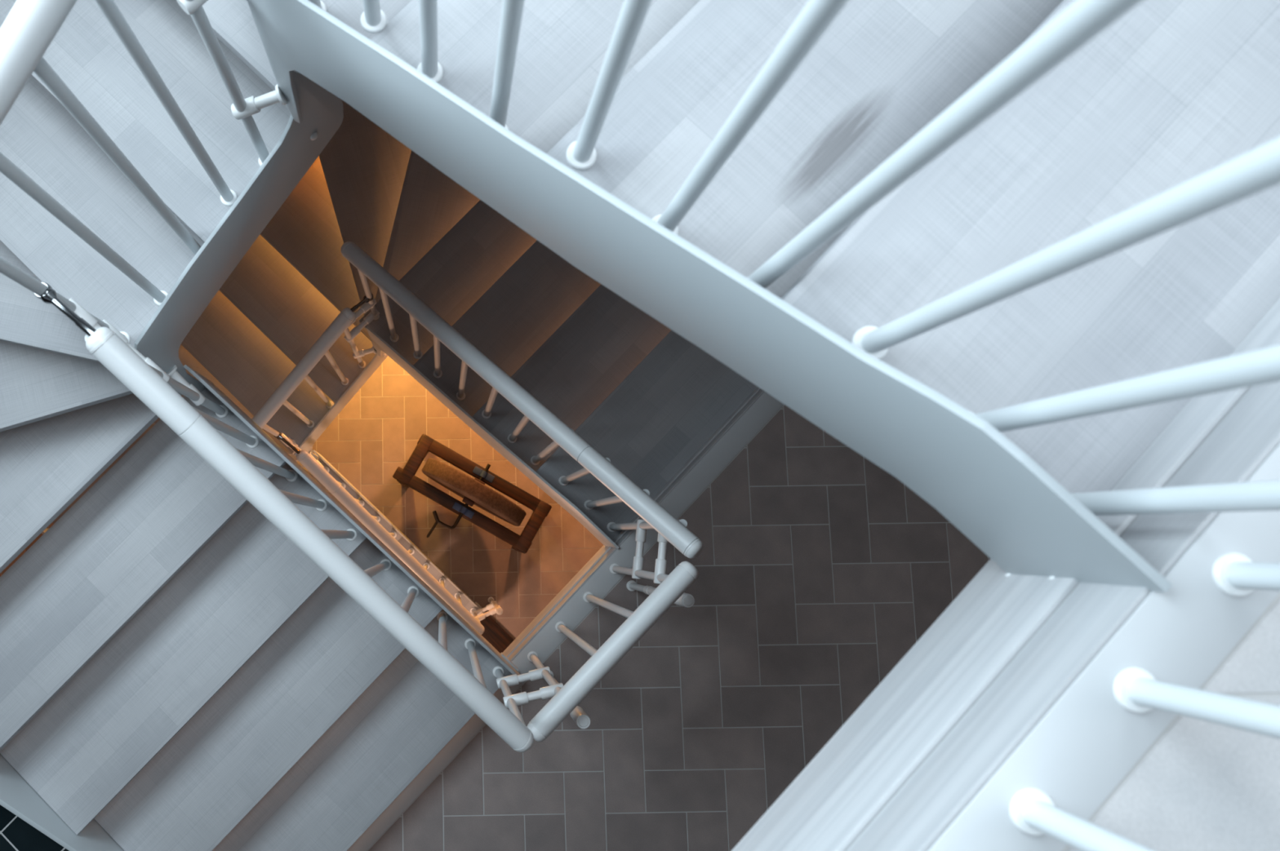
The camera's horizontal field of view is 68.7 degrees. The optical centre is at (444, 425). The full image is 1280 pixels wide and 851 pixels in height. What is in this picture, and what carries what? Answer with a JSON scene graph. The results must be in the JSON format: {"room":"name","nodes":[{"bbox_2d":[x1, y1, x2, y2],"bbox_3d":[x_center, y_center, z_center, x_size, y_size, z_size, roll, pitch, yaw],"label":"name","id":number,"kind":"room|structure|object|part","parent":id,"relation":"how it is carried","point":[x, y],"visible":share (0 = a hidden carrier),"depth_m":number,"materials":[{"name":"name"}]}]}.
{"room":"stairwell","nodes":[
{"label":"stairwell","id":0,"kind":"room"},
{"bbox_2d":[0,804,69,850],"bbox_3d":[-2.419,1.636,3.468,2.795,0.250,2.000,44,85,5],"label":"floor","id":1,"kind":"structure","parent":0,"point":[16,834],"depth_m":3.36,"materials":[{"name":"tile"}]},
{"bbox_2d":[0,355,603,639],"bbox_3d":[-0.127,1.816,6.121,5.900,0.250,5.400,44,85,5],"label":"floor","id":2,"kind":"structure","parent":0,"point":[376,433],"depth_m":6.15,"materials":[{"name":"brown tile"}]},
{"bbox_2d":[41,98,757,613],"bbox_3d":[-0.510,-0.075,4.878,2.766,2.665,3.285,44,85,5],"label":"staircase","id":3,"kind":"structure","parent":2,"relation":"on","point":[646,397],"depth_m":4.26,"materials":[{"name":"grey paint"}]},
{"bbox_2d":[251,293,379,443],"bbox_3d":[-0.585,-0.218,4.384,0.800,1.191,0.100,-42,85,-5],"label":"railing","id":4,"kind":"object","parent":3,"relation":"on","point":[347,317],"visible":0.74,"depth_m":3.97,"materials":[{"name":"white metal"}]},
{"bbox_3d":[-0.627,-0.231,3.955,0.063,0.329,0.645,45,85,5],"label":"handrail","id":5,"kind":"part","parent":4,"relation":"part of","materials":[{"name":"white metal"}]},
{"bbox_2d":[274,431,502,635],"bbox_3d":[-0.264,0.609,5.257,1.509,1.754,0.200,44,85,5],"label":"railing","id":6,"kind":"object","parent":3,"relation":"attached to","point":[314,467],"visible":0.93,"depth_m":4.67,"materials":[{"name":"white paint"}]},
{"bbox_2d":[340,241,703,584],"bbox_3d":[0.196,-0.088,3.373,0.171,1.612,1.585,-41,85,-5],"label":"railing","id":7,"kind":"object","parent":3,"relation":"on","point":[670,530],"visible":0.97,"depth_m":2.94,"materials":[{"name":"white metal"}]},
{"bbox_2d":[502,386,764,661],"bbox_3d":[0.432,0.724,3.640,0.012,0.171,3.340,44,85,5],"label":"trim","id":8,"kind":"structure","parent":3,"relation":"attached to","point":[603,550],"depth_m":3.63,"materials":[{"name":"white wood"}]},
{"bbox_2d":[392,434,551,553],"bbox_3d":[0.131,0.502,5.736,0.970,0.832,0.588,29,84,3],"label":"grindstone","id":9,"kind":"object","parent":2,"relation":"on","point":[473,491],"visible":1,"depth_m":5.68,"materials":[{"name":"brown wood"}]},
{"bbox_3d":[-0.259,0.359,5.972,0.072,0.395,0.068,29,84,3],"label":"leg","id":10,"kind":"part","parent":9,"relation":"part of","materials":[{"name":"brown wood"}]},
{"bbox_3d":[-0.062,0.616,5.636,0.058,0.025,0.177,13,83,1],"label":"crank handle","id":11,"kind":"part","parent":9,"relation":"part of","materials":[{"name":"black metal"}]},
{"bbox_3d":[0.015,0.617,5.647,0.135,0.039,0.048,9,83,1],"label":"crank arm","id":12,"kind":"part","parent":9,"relation":"part of","materials":[{"name":"black metal"}]},
{"bbox_3d":[0.499,0.787,5.922,0.072,0.395,0.068,29,84,3],"label":"leg","id":13,"kind":"part","parent":9,"relation":"part of","materials":[{"name":"brown wood"}]},
{"bbox_2d":[480,616,514,653],"bbox_3d":[0.258,1.629,6.010,0.488,0.018,0.583,44,85,5],"label":"board","id":14,"kind":"object","parent":2,"relation":"on","point":[493,633],"visible":0.04,"depth_m":6.03,"materials":[{"name":"brown wood"}]},
{"bbox_2d":[366,404,990,850],"bbox_3d":[0.917,2.498,3.372,3.008,0.250,5.400,44,85,5],"label":"floor","id":15,"kind":"structure","parent":0,"point":[820,570],"depth_m":3.44,"materials":[{"name":"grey tile"}]},
{"bbox_2d":[346,391,783,850],"bbox_3d":[-0.193,1.428,3.493,0.087,0.241,5.400,44,85,5],"label":"trim","id":16,"kind":"structure","parent":15,"relation":"attached to","point":[574,611],"depth_m":3.47,"materials":[{"name":"grey"}]},
{"bbox_2d":[526,561,698,742],"bbox_3d":[0.499,0.708,2.982,0.142,0.952,0.659,44,85,5],"label":"railing","id":17,"kind":"object","parent":15,"relation":"on","point":[673,586],"visible":0.96,"depth_m":2.53,"materials":[{"name":"white paint"}]},
{"bbox_2d":[0,0,1279,850],"bbox_3d":[-0.504,-0.393,2.248,2.766,2.665,3.285,44,85,5],"label":"staircase","id":18,"kind":"structure","parent":15,"relation":"on","point":[177,673],"depth_m":1.41,"materials":[{"name":"laminate"}]},
{"bbox_2d":[0,0,288,342],"bbox_3d":[-0.579,-0.536,1.753,0.800,1.191,0.100,-42,85,-5],"label":"railing","id":19,"kind":"object","parent":18,"relation":"on","point":[30,27],"visible":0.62,"depth_m":1.61,"materials":[{"name":"white metal"}]},
{"bbox_3d":[-0.621,-0.548,1.324,0.063,0.329,0.645,45,85,5],"label":"handrail","id":20,"kind":"part","parent":19,"relation":"part of","materials":[{"name":"white metal"}]},
{"bbox_2d":[33,281,563,752],"bbox_3d":[-0.249,0.296,2.547,1.541,1.598,0.193,44,85,5],"label":"railing","id":21,"kind":"object","parent":18,"relation":"on","point":[157,389],"visible":0.99,"depth_m":2.05,"materials":[{"name":"white metal"}]},
{"bbox_2d":[307,0,1279,515],"bbox_3d":[0.202,-0.406,0.742,0.171,1.612,1.585,-41,85,-5],"label":"railing","id":22,"kind":"object","parent":18,"relation":"on","point":[1256,171],"visible":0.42,"depth_m":0.78,"materials":[{"name":"white metal"}]},
{"bbox_2d":[731,298,1279,850],"bbox_3d":[0.438,0.406,1.009,0.012,0.171,3.340,44,85,5],"label":"trim","id":23,"kind":"structure","parent":18,"relation":"attached to","point":[832,802],"depth_m":1.00,"materials":[{"name":"white wood"}]},
{"bbox_2d":[846,381,1279,850],"bbox_3d":[-0.249,1.097,0.790,0.006,0.091,5.320,44,85,5],"label":"trim","id":24,"kind":"structure","parent":18,"relation":"attached to","point":[992,729],"depth_m":0.89,"materials":[{"name":"white wood"}]},
{"bbox_2d":[1062,593,1279,850],"bbox_3d":[0.923,2.181,0.741,3.008,0.250,5.400,44,85,5],"label":"floor","id":25,"kind":"structure","parent":0,"point":[1201,785],"depth_m":0.84,"materials":[{"name":"wood"}]},
{"bbox_2d":[927,442,1279,850],"bbox_3d":[-0.187,1.110,0.862,0.087,0.241,5.400,44,85,5],"label":"trim","id":26,"kind":"structure","parent":25,"relation":"attached to","point":[1086,743],"depth_m":0.85,"materials":[{"name":"grey paint"}]},
{"bbox_2d":[1009,553,1279,850],"bbox_3d":[0.539,0.301,0.384,0.041,0.908,0.642,44,85,5],"label":"railing","id":27,"kind":"object","parent":26,"relation":"on","point":[1033,812],"visible":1,"depth_m":0.80,"materials":[{"name":"white paint"}]}
]}

